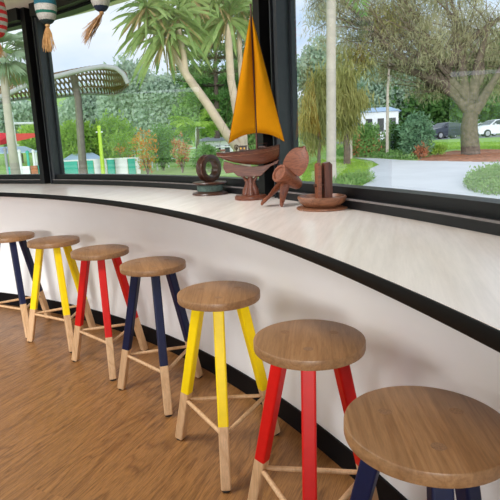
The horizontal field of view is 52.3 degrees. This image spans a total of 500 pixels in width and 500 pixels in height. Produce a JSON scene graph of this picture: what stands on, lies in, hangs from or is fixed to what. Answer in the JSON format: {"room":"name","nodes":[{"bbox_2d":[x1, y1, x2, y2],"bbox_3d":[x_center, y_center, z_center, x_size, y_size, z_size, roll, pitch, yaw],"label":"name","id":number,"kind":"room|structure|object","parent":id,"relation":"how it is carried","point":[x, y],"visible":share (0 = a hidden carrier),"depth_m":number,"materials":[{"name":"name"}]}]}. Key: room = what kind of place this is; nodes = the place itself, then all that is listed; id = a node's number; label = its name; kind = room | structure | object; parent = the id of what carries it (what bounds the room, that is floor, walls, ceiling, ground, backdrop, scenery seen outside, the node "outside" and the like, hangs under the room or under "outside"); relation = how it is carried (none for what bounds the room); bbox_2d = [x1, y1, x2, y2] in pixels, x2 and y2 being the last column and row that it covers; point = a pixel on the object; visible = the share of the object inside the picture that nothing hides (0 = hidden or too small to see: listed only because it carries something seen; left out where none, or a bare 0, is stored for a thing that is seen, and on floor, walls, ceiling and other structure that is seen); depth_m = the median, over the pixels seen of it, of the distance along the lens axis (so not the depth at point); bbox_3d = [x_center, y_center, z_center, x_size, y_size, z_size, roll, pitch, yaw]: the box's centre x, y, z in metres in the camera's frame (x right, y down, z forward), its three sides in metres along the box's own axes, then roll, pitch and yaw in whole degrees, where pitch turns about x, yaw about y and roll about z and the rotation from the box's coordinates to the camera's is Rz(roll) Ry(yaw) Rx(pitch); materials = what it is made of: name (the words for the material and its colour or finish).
{"room":"cafe","nodes":[
{"label":"cafe","id":0,"kind":"room"},
{"bbox_2d":[4,0,129,18],"bbox_3d":[-2.535,-1.260,0.971,6.401,0.160,11.500,-14,16,-43],"label":"ceiling","id":1,"kind":"structure","parent":0,"point":[9,4],"depth_m":3.71,"materials":[{"name":"beige paint"}]},
{"bbox_2d":[0,0,7,57],"bbox_3d":[-1.401,-1.325,2.778,0.134,0.536,0.134,-2,12,0],"label":"float","id":2,"kind":"object","parent":1,"relation":"hanging from","point":[3,12],"visible":1,"depth_m":2.78,"materials":[{"name":"plastic"}]},
{"bbox_2d":[34,0,56,52],"bbox_3d":[-0.952,-1.223,2.343,0.098,0.596,0.098,-2,12,0],"label":"float","id":3,"kind":"object","parent":1,"relation":"hanging from","point":[46,10],"visible":1,"depth_m":2.35,"materials":[{"name":"plastic"}]},
{"bbox_2d":[81,0,109,48],"bbox_3d":[-0.727,-1.239,2.342,0.157,0.582,0.094,-2,12,0],"label":"float","id":4,"kind":"object","parent":1,"relation":"hanging from","point":[101,6],"visible":1,"depth_m":2.37,"materials":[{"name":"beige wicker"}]},
{"bbox_2d":[0,304,354,499],"bbox_3d":[-2.517,1.125,1.385,6.123,0.120,11.000,-14,16,-43],"label":"floor","id":5,"kind":"structure","parent":0,"point":[68,431],"depth_m":2.25,"materials":[{"name":"brown wood"}]},
{"bbox_2d":[0,231,51,338],"bbox_3d":[-1.682,0.232,3.563,0.409,0.684,0.450,-3,12,-3],"label":"bar stool","id":6,"kind":"object","parent":5,"relation":"on","point":[13,237],"visible":0.9,"depth_m":3.43,"materials":[{"name":"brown wood"}]},
{"bbox_2d":[27,235,95,352],"bbox_3d":[-1.280,0.269,3.304,0.409,0.684,0.450,-2,12,1],"label":"bar stool","id":7,"kind":"object","parent":5,"relation":"on","point":[65,241],"visible":0.9,"depth_m":3.25,"materials":[{"name":"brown wood"}]},
{"bbox_2d":[70,244,147,380],"bbox_3d":[-0.870,0.331,2.925,0.409,0.684,0.450,0,12,13],"label":"bar stool","id":8,"kind":"object","parent":5,"relation":"on","point":[99,253],"visible":0.95,"depth_m":2.88,"materials":[{"name":"brown wood"}]},
{"bbox_2d":[117,256,202,416],"bbox_3d":[-0.500,0.396,2.539,0.409,0.684,0.450,1,12,15],"label":"bar stool","id":9,"kind":"object","parent":5,"relation":"on","point":[154,267],"visible":0.98,"depth_m":2.48,"materials":[{"name":"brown wood"}]},
{"bbox_2d":[175,281,279,492],"bbox_3d":[-0.146,0.488,2.024,0.409,0.684,0.450,4,13,28],"label":"bar stool","id":10,"kind":"object","parent":5,"relation":"on","point":[217,297],"visible":0.97,"depth_m":1.94,"materials":[{"name":"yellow wood"}]},
{"bbox_2d":[247,319,378,499],"bbox_3d":[0.143,0.577,1.537,0.409,0.684,0.450,7,15,37],"label":"bar stool","id":11,"kind":"object","parent":5,"relation":"on","point":[308,346],"visible":0.98,"depth_m":1.44,"materials":[{"name":"brown wood"}]},
{"bbox_2d":[344,386,499,499],"bbox_3d":[0.315,0.664,1.082,0.409,0.684,0.450,5,14,33],"label":"bar stool","id":12,"kind":"object","parent":5,"relation":"on","point":[443,441],"visible":1,"depth_m":0.95,"materials":[{"name":"brown wood"}]},
{"bbox_2d":[0,196,499,499],"bbox_3d":[-2.638,0.599,1.307,10.758,0.950,5.997,9,16,44],"label":"wall","id":13,"kind":"structure","parent":0,"point":[405,346],"depth_m":2.26,"materials":[{"name":"white paint"}]},
{"bbox_2d":[0,8,40,183],"bbox_3d":[-2.741,-1.210,4.365,2.324,1.298,0.273,1,12,18],"label":"window","id":14,"kind":"structure","parent":13,"relation":"in","point":[14,20],"depth_m":4.10,"materials":[{"name":"grey metal"}]},
{"bbox_2d":[19,7,64,183],"bbox_3d":[-1.589,-1.165,3.921,0.175,1.298,0.110,5,14,32],"label":"window frame","id":15,"kind":"structure","parent":13,"relation":"attached to","point":[39,64],"depth_m":3.90,"materials":[{"name":"grey metal"}]},
{"bbox_2d":[29,0,258,193],"bbox_3d":[-0.702,-1.035,3.114,0.259,1.298,2.298,-13,16,-43],"label":"window","id":16,"kind":"structure","parent":13,"relation":"in","point":[65,8],"depth_m":3.42,"materials":[{"name":"grey metal"}]},
{"bbox_2d":[0,292,407,499],"bbox_3d":[-2.627,1.043,1.259,5.745,0.100,10.322,-14,16,-43],"label":"baseboard","id":17,"kind":"structure","parent":13,"relation":"attached to","point":[327,443],"depth_m":2.49,"materials":[{"name":"black plastic"}]},
{"bbox_2d":[0,183,499,352],"bbox_3d":[-2.571,0.099,1.290,10.678,0.029,5.674,9,16,44],"label":"countertop","id":18,"kind":"structure","parent":13,"relation":"on","point":[450,275],"depth_m":1.22,"materials":[{"name":"white wood"}]},
{"bbox_2d":[192,180,227,195],"bbox_3d":[-0.203,-0.314,2.584,0.182,0.064,0.182,-2,12,0],"label":"spool","id":19,"kind":"object","parent":18,"relation":"on","point":[215,188],"visible":0.96,"depth_m":2.53,"materials":[{"name":"brown wood"}]},
{"bbox_2d":[196,154,220,181],"bbox_3d":[-0.208,-0.412,2.565,0.050,0.136,0.136,9,16,43],"label":"ring","id":20,"kind":"object","parent":19,"relation":"on","point":[202,161],"visible":1,"depth_m":2.54,"materials":[{"name":"brown wood"}]},
{"bbox_2d":[216,4,286,200],"bbox_3d":[-0.001,-0.627,2.206,0.312,0.813,0.146,-2,12,0],"label":"model sailboat","id":21,"kind":"object","parent":18,"relation":"on","point":[255,111],"visible":0.98,"depth_m":2.20,"materials":[{"name":"orange fabric"}]},
{"bbox_2d":[261,146,308,206],"bbox_3d":[0.133,-0.288,1.989,0.185,0.225,0.106,-9,13,-27],"label":"sculpture","id":22,"kind":"object","parent":18,"relation":"on","point":[295,163],"visible":1,"depth_m":1.99,"materials":[{"name":"brown wood"}]},
{"bbox_2d":[296,193,347,211],"bbox_3d":[0.262,-0.174,1.857,0.186,0.047,0.186,-4,12,-6],"label":"dish","id":23,"kind":"object","parent":18,"relation":"on","point":[309,203],"visible":0.92,"depth_m":1.79,"materials":[{"name":"brown wood"}]},
{"bbox_2d":[314,162,332,197],"bbox_3d":[0.264,-0.248,1.840,0.066,0.138,0.055,-4,12,-6],"label":"wood block","id":24,"kind":"object","parent":23,"relation":"in","point":[323,176],"visible":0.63,"depth_m":1.82,"materials":[{"name":"brown wood"}]},
{"bbox_2d":[252,0,298,197],"bbox_3d":[0.107,-0.880,2.210,0.110,1.298,0.172,-9,14,-31],"label":"window frame","id":25,"kind":"structure","parent":13,"relation":"attached to","point":[275,20],"depth_m":2.19,"materials":[{"name":"grey metal"}]},
{"bbox_2d":[278,181,499,235],"bbox_3d":[0.550,-0.674,1.127,0.242,1.298,2.264,-6,12,-19],"label":"window frame","id":26,"kind":"structure","parent":13,"relation":"in","point":[473,213],"depth_m":1.52,"materials":[{"name":"grey metal"}]},
{"label":"outside","id":27,"kind":"structure","parent":0,"visible":0},
{"bbox_2d":[336,135,499,142],"bbox_3d":[20.947,-11.457,51.728,35.777,0.206,29.516,3,13,26],"label":"car park surface","id":28,"kind":"object","parent":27,"point":[480,136],"visible":0.1,"depth_m":54.08,"materials":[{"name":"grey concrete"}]},
{"bbox_2d":[354,107,401,139],"bbox_3d":[14.464,-14.517,59.013,5.605,3.786,5.600,1,12,14],"label":"building","id":29,"kind":"structure","parent":28,"relation":"on","point":[377,116],"depth_m":56.45,"materials":[{"name":"white paint"}]},
{"bbox_2d":[431,122,460,138],"bbox_3d":[17.905,-10.898,46.496,4.500,1.460,2.020,-7,12,-20],"label":"parked car","id":30,"kind":"object","parent":28,"relation":"on","point":[450,129],"visible":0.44,"depth_m":45.65,"materials":[{"name":"black paint"}]},
{"bbox_2d":[478,119,499,136],"bbox_3d":[21.287,-10.521,44.005,4.500,1.460,2.020,-4,12,-8],"label":"parked car","id":31,"kind":"object","parent":28,"relation":"on","point":[489,127],"visible":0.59,"depth_m":43.06,"materials":[{"name":"white paint"}]},
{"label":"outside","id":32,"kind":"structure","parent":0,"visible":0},
{"bbox_2d":[0,93,499,185],"bbox_3d":[-0.731,-17.630,52.512,439.983,16.250,329.998,-2,12,0],"label":"ground","id":33,"kind":"structure","parent":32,"point":[173,169],"depth_m":32.01,"materials":[{"name":"green plant"}]},
{"bbox_2d":[3,147,10,173],"bbox_3d":[-10.498,-3.693,22.326,0.460,1.601,0.180,-2,12,0],"label":"post","id":34,"kind":"object","parent":33,"relation":"on","point":[4,148],"visible":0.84,"depth_m":22.26,"materials":[{"name":"grey paint"}]},
{"bbox_2d":[0,31,28,173],"bbox_3d":[-5.761,-3.138,12.372,1.920,4.270,1.916,-2,12,0],"label":"fan palm","id":35,"kind":"object","parent":33,"relation":"on","point":[11,71],"visible":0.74,"depth_m":12.15,"materials":[{"name":"green plant"}]},
{"bbox_2d":[0,112,34,158],"bbox_3d":[-12.315,-5.489,26.710,3.108,3.384,1.002,-12,15,-40],"label":"shade sail","id":36,"kind":"object","parent":33,"relation":"on","point":[18,136],"visible":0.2,"depth_m":26.75,"materials":[{"name":"red fabric"}]},
{"bbox_2d":[0,146,37,165],"bbox_3d":[-11.276,-4.148,24.439,2.072,1.598,2.500,-8,13,-24],"label":"shelter","id":37,"kind":"object","parent":33,"relation":"on","point":[23,149],"visible":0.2,"depth_m":23.73,"materials":[{"name":"white paint"}]},
{"bbox_2d":[17,149,30,173],"bbox_3d":[-9.991,-3.707,22.560,0.460,1.492,0.180,-2,12,0],"label":"post","id":38,"kind":"object","parent":33,"relation":"on","point":[23,169],"visible":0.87,"depth_m":22.54,"materials":[{"name":"white paint"}]},
{"bbox_2d":[17,124,37,159],"bbox_3d":[-12.990,-6.188,30.760,2.610,3.276,2.410,-2,12,0],"label":"leafy shrub","id":39,"kind":"object","parent":33,"relation":"on","point":[29,128],"visible":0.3,"depth_m":30.02,"materials":[{"name":"green plant"}]},
{"bbox_2d":[0,93,60,162],"bbox_3d":[-26.557,-14.027,58.830,10.452,8.233,8.501,-10,14,-33],"label":"shade tree","id":40,"kind":"object","parent":33,"relation":"on","point":[22,112],"visible":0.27,"depth_m":56.56,"materials":[{"name":"green plant"}]},
{"bbox_2d":[25,150,38,173],"bbox_3d":[-9.694,-3.717,22.690,0.460,1.435,0.180,-2,12,0],"label":"post","id":41,"kind":"object","parent":33,"relation":"on","point":[33,169],"visible":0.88,"depth_m":22.68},
{"bbox_2d":[31,149,39,173],"bbox_3d":[-9.469,-3.761,22.779,0.460,1.468,0.180,-2,12,0],"label":"post","id":42,"kind":"object","parent":33,"relation":"on","point":[32,150],"visible":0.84,"depth_m":22.67,"materials":[{"name":"white paint"}]},
{"bbox_2d":[0,64,129,173],"bbox_3d":[-8.684,-5.716,23.208,7.024,4.968,5.358,-6,12,-19],"label":"pavilion","id":43,"kind":"object","parent":33,"relation":"on","point":[123,80],"visible":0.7,"depth_m":22.90,"materials":[{"name":"grey metal"}]},
{"bbox_2d":[60,119,98,172],"bbox_3d":[-10.208,-6.127,29.698,2.860,3.376,2.892,-10,14,-31],"label":"leafy shrub","id":44,"kind":"object","parent":33,"relation":"on","point":[68,132],"visible":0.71,"depth_m":29.02,"materials":[{"name":"green plant"}]},
{"bbox_2d":[58,77,103,128],"bbox_3d":[-16.322,-13.528,53.930,8.758,8.842,7.629,-8,13,-27],"label":"shade tree","id":45,"kind":"object","parent":33,"relation":"on","point":[67,111],"visible":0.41,"depth_m":51.60,"materials":[{"name":"green plant"}]},
{"bbox_2d":[64,153,99,159],"bbox_3d":[-9.571,-4.995,29.312,2.204,1.141,2.500,-6,12,-17],"label":"hut","id":46,"kind":"object","parent":33,"relation":"on","point":[88,155],"visible":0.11,"depth_m":28.47,"materials":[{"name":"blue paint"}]},
{"bbox_2d":[96,125,104,173],"bbox_3d":[-6.883,-4.527,23.604,0.320,2.426,0.214,-2,12,0],"label":"post","id":47,"kind":"object","parent":33,"relation":"on","point":[98,131],"visible":0.91,"depth_m":23.51,"materials":[{"name":"green paint"}]},
{"bbox_2d":[64,157,140,173],"bbox_3d":[-7.431,-4.151,25.565,3.815,0.838,0.081,-6,12,-15],"label":"fence","id":48,"kind":"object","parent":33,"relation":"on","point":[70,166],"visible":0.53,"depth_m":25.63,"materials":[{"name":"white paint"}]},
{"bbox_2d":[90,108,141,166],"bbox_3d":[-8.439,-6.720,31.195,3.634,3.788,3.629,-6,12,-17],"label":"leafy shrub","id":49,"kind":"object","parent":33,"relation":"on","point":[109,126],"visible":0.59,"depth_m":30.39,"materials":[{"name":"green plant"}]},
{"bbox_2d":[109,130,138,163],"bbox_3d":[-6.746,-5.360,27.596,1.543,2.439,1.680,-2,12,0],"label":"flowering shrub","id":50,"kind":"object","parent":33,"relation":"on","point":[125,151],"visible":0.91,"depth_m":27.31,"materials":[{"name":"green plant"}]},
{"bbox_2d":[92,53,158,156],"bbox_3d":[-10.610,-13.201,47.183,7.845,10.454,6.203,-4,12,-10],"label":"shade tree","id":51,"kind":"object","parent":33,"relation":"on","point":[113,104],"visible":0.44,"depth_m":45.34,"materials":[{"name":"green plant"}]},
{"bbox_2d":[128,127,158,173],"bbox_3d":[-5.119,-4.763,24.952,1.518,2.484,1.492,-13,15,-41],"label":"flowering shrub","id":52,"kind":"object","parent":33,"relation":"on","point":[147,156],"visible":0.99,"depth_m":24.95,"materials":[{"name":"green plant"}]},
{"bbox_2d":[146,122,177,170],"bbox_3d":[-4.845,-5.669,28.082,1.859,2.714,1.914,-2,12,0],"label":"leafy shrub","id":53,"kind":"object","parent":33,"relation":"on","point":[164,137],"visible":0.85,"depth_m":27.70,"materials":[{"name":"green plant"}]},
{"bbox_2d":[126,60,202,160],"bbox_3d":[-6.994,-12.218,45.815,8.501,8.818,6.149,-4,12,-8],"label":"shade tree","id":54,"kind":"object","parent":33,"relation":"on","point":[156,109],"visible":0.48,"depth_m":44.23,"materials":[{"name":"green plant"}]},
{"bbox_2d":[170,132,192,172],"bbox_3d":[-3.285,-4.664,24.305,1.041,2.058,1.030,3,13,23],"label":"flowering shrub","id":55,"kind":"object","parent":33,"relation":"on","point":[180,154],"visible":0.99,"depth_m":24.25,"materials":[{"name":"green plant"}]},
{"bbox_2d":[110,0,253,177],"bbox_3d":[-0.771,-3.073,10.502,3.916,4.581,2.275,-8,13,-26],"label":"tree","id":56,"kind":"object","parent":33,"relation":"on","point":[160,18],"visible":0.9,"depth_m":9.85,"materials":[{"name":"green plant"}]},
{"bbox_2d":[132,146,232,167],"bbox_3d":[-4.762,-5.973,32.937,7.377,1.200,0.088,-4,12,-8],"label":"railing","id":57,"kind":"object","parent":33,"relation":"on","point":[216,146],"visible":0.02,"depth_m":32.93,"materials":[{"name":"paint"}]},
{"bbox_2d":[167,62,221,144],"bbox_3d":[-3.566,-12.191,44.513,7.578,8.868,5.832,-4,12,-7],"label":"shade tree","id":58,"kind":"object","parent":33,"relation":"on","point":[193,111],"visible":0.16,"depth_m":42.88,"materials":[{"name":"green plant"}]},
{"bbox_2d":[167,108,230,156],"bbox_3d":[-2.947,-6.429,29.199,4.431,3.552,4.265,7,15,39],"label":"young palm","id":59,"kind":"object","parent":33,"relation":"on","point":[210,126],"visible":0.76,"depth_m":29.00,"materials":[{"name":"green plant"}]},
{"bbox_2d":[186,141,222,171],"bbox_3d":[-1.911,-4.230,23.542,1.860,1.752,1.769,-13,16,-42],"label":"leafy shrub","id":60,"kind":"object","parent":33,"relation":"on","point":[206,149],"visible":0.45,"depth_m":23.27,"materials":[{"name":"green plant"}]},
{"bbox_2d":[169,8,244,137],"bbox_3d":[-2.349,-11.968,36.077,6.116,11.359,6.540,-13,16,-42],"label":"pine","id":61,"kind":"object","parent":33,"relation":"on","point":[216,98],"visible":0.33,"depth_m":35.45,"materials":[{"name":"green plant"}]},
{"bbox_2d":[192,137,230,151],"bbox_3d":[-2.674,-7.407,37.664,3.155,1.836,3.600,-3,12,-3],"label":"building","id":62,"kind":"structure","parent":33,"relation":"on","point":[216,141],"depth_m":36.15,"materials":[{"name":"white paint"}]},
{"bbox_2d":[209,57,255,149],"bbox_3d":[0.088,-11.877,42.175,7.976,9.202,6.413,-1,12,6],"label":"shade tree","id":63,"kind":"object","parent":33,"relation":"on","point":[223,107],"visible":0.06,"depth_m":41.26,"materials":[{"name":"green plant"}]},
{"bbox_2d":[298,58,343,163],"bbox_3d":[2.380,-4.710,18.178,1.953,4.149,1.856,2,12,19],"label":"weeping tree","id":64,"kind":"object","parent":33,"relation":"on","point":[313,107],"visible":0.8,"depth_m":17.98,"materials":[{"name":"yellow plant"}]},
{"bbox_2d":[297,33,373,145],"bbox_3d":[5.788,-11.485,38.101,6.402,8.833,5.489,5,14,32],"label":"shade tree","id":65,"kind":"object","parent":33,"relation":"on","point":[312,56],"visible":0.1,"depth_m":36.78,"materials":[{"name":"green plant"}]},
{"bbox_2d":[299,158,377,180],"bbox_3d":[3.215,-2.817,17.918,3.014,0.541,12.231,-1,12,6],"label":"blades","id":66,"kind":"object","parent":33,"relation":"on","point":[343,167],"visible":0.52,"depth_m":18.79,"materials":[{"name":"green plant"}]},
{"bbox_2d":[313,167,375,184],"bbox_3d":[1.984,-1.691,12.887,1.763,0.650,5.802,2,13,21],"label":"ground cover","id":67,"kind":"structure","parent":33,"relation":"on","point":[351,178],"depth_m":13.55,"materials":[{"name":"green plant"}]},
{"bbox_2d":[326,0,369,179],"bbox_3d":[2.158,-4.662,13.444,3.804,6.063,3.850,-8,13,-24],"label":"palm tree","id":68,"kind":"object","parent":33,"relation":"on","point":[330,4],"visible":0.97,"depth_m":13.36,"materials":[{"name":"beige plant"}]},
{"bbox_2d":[325,33,385,158],"bbox_3d":[4.645,-6.761,22.578,2.770,5.556,2.902,-2,12,0],"label":"slim tree","id":69,"kind":"object","parent":33,"relation":"on","point":[357,53],"visible":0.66,"depth_m":21.96,"materials":[{"name":"green plant"}]},
{"bbox_2d":[336,60,379,163],"bbox_3d":[3.954,-5.289,20.037,2.330,4.217,2.016,-5,12,-14],"label":"weeping tree","id":70,"kind":"object","parent":33,"relation":"on","point":[350,101],"visible":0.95,"depth_m":19.73,"materials":[{"name":"green plant"}]},
{"bbox_2d":[339,121,385,156],"bbox_3d":[5.314,-4.921,23.917,2.130,2.238,1.975,5,14,32],"label":"leafy shrub","id":71,"kind":"object","parent":33,"relation":"on","point":[371,140],"visible":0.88,"depth_m":23.40,"materials":[{"name":"green plant"}]},
{"bbox_2d":[336,143,432,158],"bbox_3d":[6.761,-4.939,25.121,5.039,0.777,9.571,-2,12,0],"label":"ground cover","id":72,"kind":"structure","parent":33,"relation":"on","point":[395,154],"depth_m":22.58,"materials":[{"name":"green plant"}]},
{"bbox_2d":[354,0,418,152],"bbox_3d":[5.927,-7.492,22.248,2.878,6.985,2.682,-6,12,-17],"label":"slim tree","id":73,"kind":"object","parent":33,"relation":"on","point":[394,9],"visible":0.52,"depth_m":21.50,"materials":[{"name":"green plant"}]},
{"bbox_2d":[382,119,402,150],"bbox_3d":[7.091,-5.271,24.477,1.570,2.152,1.503,-2,12,0],"label":"leafy shrub","id":74,"kind":"object","parent":33,"relation":"on","point":[393,140],"visible":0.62,"depth_m":24.17,"materials":[{"name":"green plant"}]},
{"bbox_2d":[358,55,432,127],"bbox_3d":[18.329,-20.722,68.781,14.509,12.027,11.148,3,13,26],"label":"shade tree","id":75,"kind":"object","parent":33,"relation":"on","point":[377,90],"visible":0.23,"depth_m":65.50,"materials":[{"name":"green plant"}]},
{"bbox_2d":[395,110,437,158],"bbox_3d":[7.043,-4.719,21.418,1.765,2.318,1.730,6,15,36],"label":"round shrub","id":76,"kind":"object","parent":33,"relation":"on","point":[412,133],"visible":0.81,"depth_m":21.08,"materials":[{"name":"green plant"}]},
{"bbox_2d":[411,141,429,158],"bbox_3d":[7.052,-4.097,20.986,0.658,0.869,0.755,-9,13,-29],"label":"leafy shrub","id":77,"kind":"object","parent":33,"relation":"on","point":[421,153],"visible":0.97,"depth_m":20.91,"materials":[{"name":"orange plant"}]},
{"bbox_2d":[383,66,499,125],"bbox_3d":[27.251,-20.205,66.800,24.845,10.979,13.011,-1,12,9],"label":"broadleaf tree","id":78,"kind":"object","parent":33,"relation":"on","point":[445,110],"visible":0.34,"depth_m":64.98,"materials":[{"name":"green plant"}]},
{"bbox_2d":[429,141,499,149],"bbox_3d":[11.804,-5.593,27.445,5.662,0.606,11.058,-8,13,-27],"label":"blades","id":79,"kind":"object","parent":33,"relation":"on","point":[491,145],"visible":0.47,"depth_m":26.99,"materials":[{"name":"green plant"}]},
{"bbox_2d":[445,39,497,121],"bbox_3d":[27.290,-22.896,73.653,18.848,13.297,13.718,-2,12,0],"label":"shade tree","id":80,"kind":"object","parent":33,"relation":"on","point":[497,39],"visible":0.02,"depth_m":69.61,"materials":[{"name":"green plant"}]},
{"bbox_2d":[463,160,499,195],"bbox_3d":[6.670,-1.948,12.915,2.243,0.688,6.974,5,14,31],"label":"ground cover","id":81,"kind":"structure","parent":33,"relation":"on","point":[482,177],"depth_m":11.94,"materials":[{"name":"green plant"}]},
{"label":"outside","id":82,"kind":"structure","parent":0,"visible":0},
{"bbox_2d":[418,149,499,161],"bbox_3d":[10.615,-3.813,20.216,6.723,0.282,6.374,6,15,36],"label":"mulch bed","id":83,"kind":"object","parent":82,"point":[487,155],"visible":0.88,"depth_m":20.42,"materials":[{"name":"brown soil"}]},
{"bbox_2d":[298,0,499,154],"bbox_3d":[7.213,-8.495,21.800,10.368,9.282,5.528,-1,12,7],"label":"tree","id":84,"kind":"object","parent":83,"relation":"on","point":[439,76],"visible":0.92,"depth_m":21.14,"materials":[{"name":"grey plant"}]},
{"bbox_2d":[429,142,447,154],"bbox_3d":[8.109,-4.342,22.185,0.970,0.710,0.967,4,13,29],"label":"leafy shrub","id":85,"kind":"object","parent":83,"relation":"on","point":[439,149],"visible":0.85,"depth_m":21.99,"materials":[{"name":"green plant"}]},
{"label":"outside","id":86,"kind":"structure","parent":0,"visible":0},
{"bbox_2d":[359,158,499,198],"bbox_3d":[6.522,-2.242,14.514,7.983,0.435,17.048,1,12,15],"label":"path","id":87,"kind":"structure","parent":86,"point":[430,176],"depth_m":14.93,"materials":[{"name":"concrete"}]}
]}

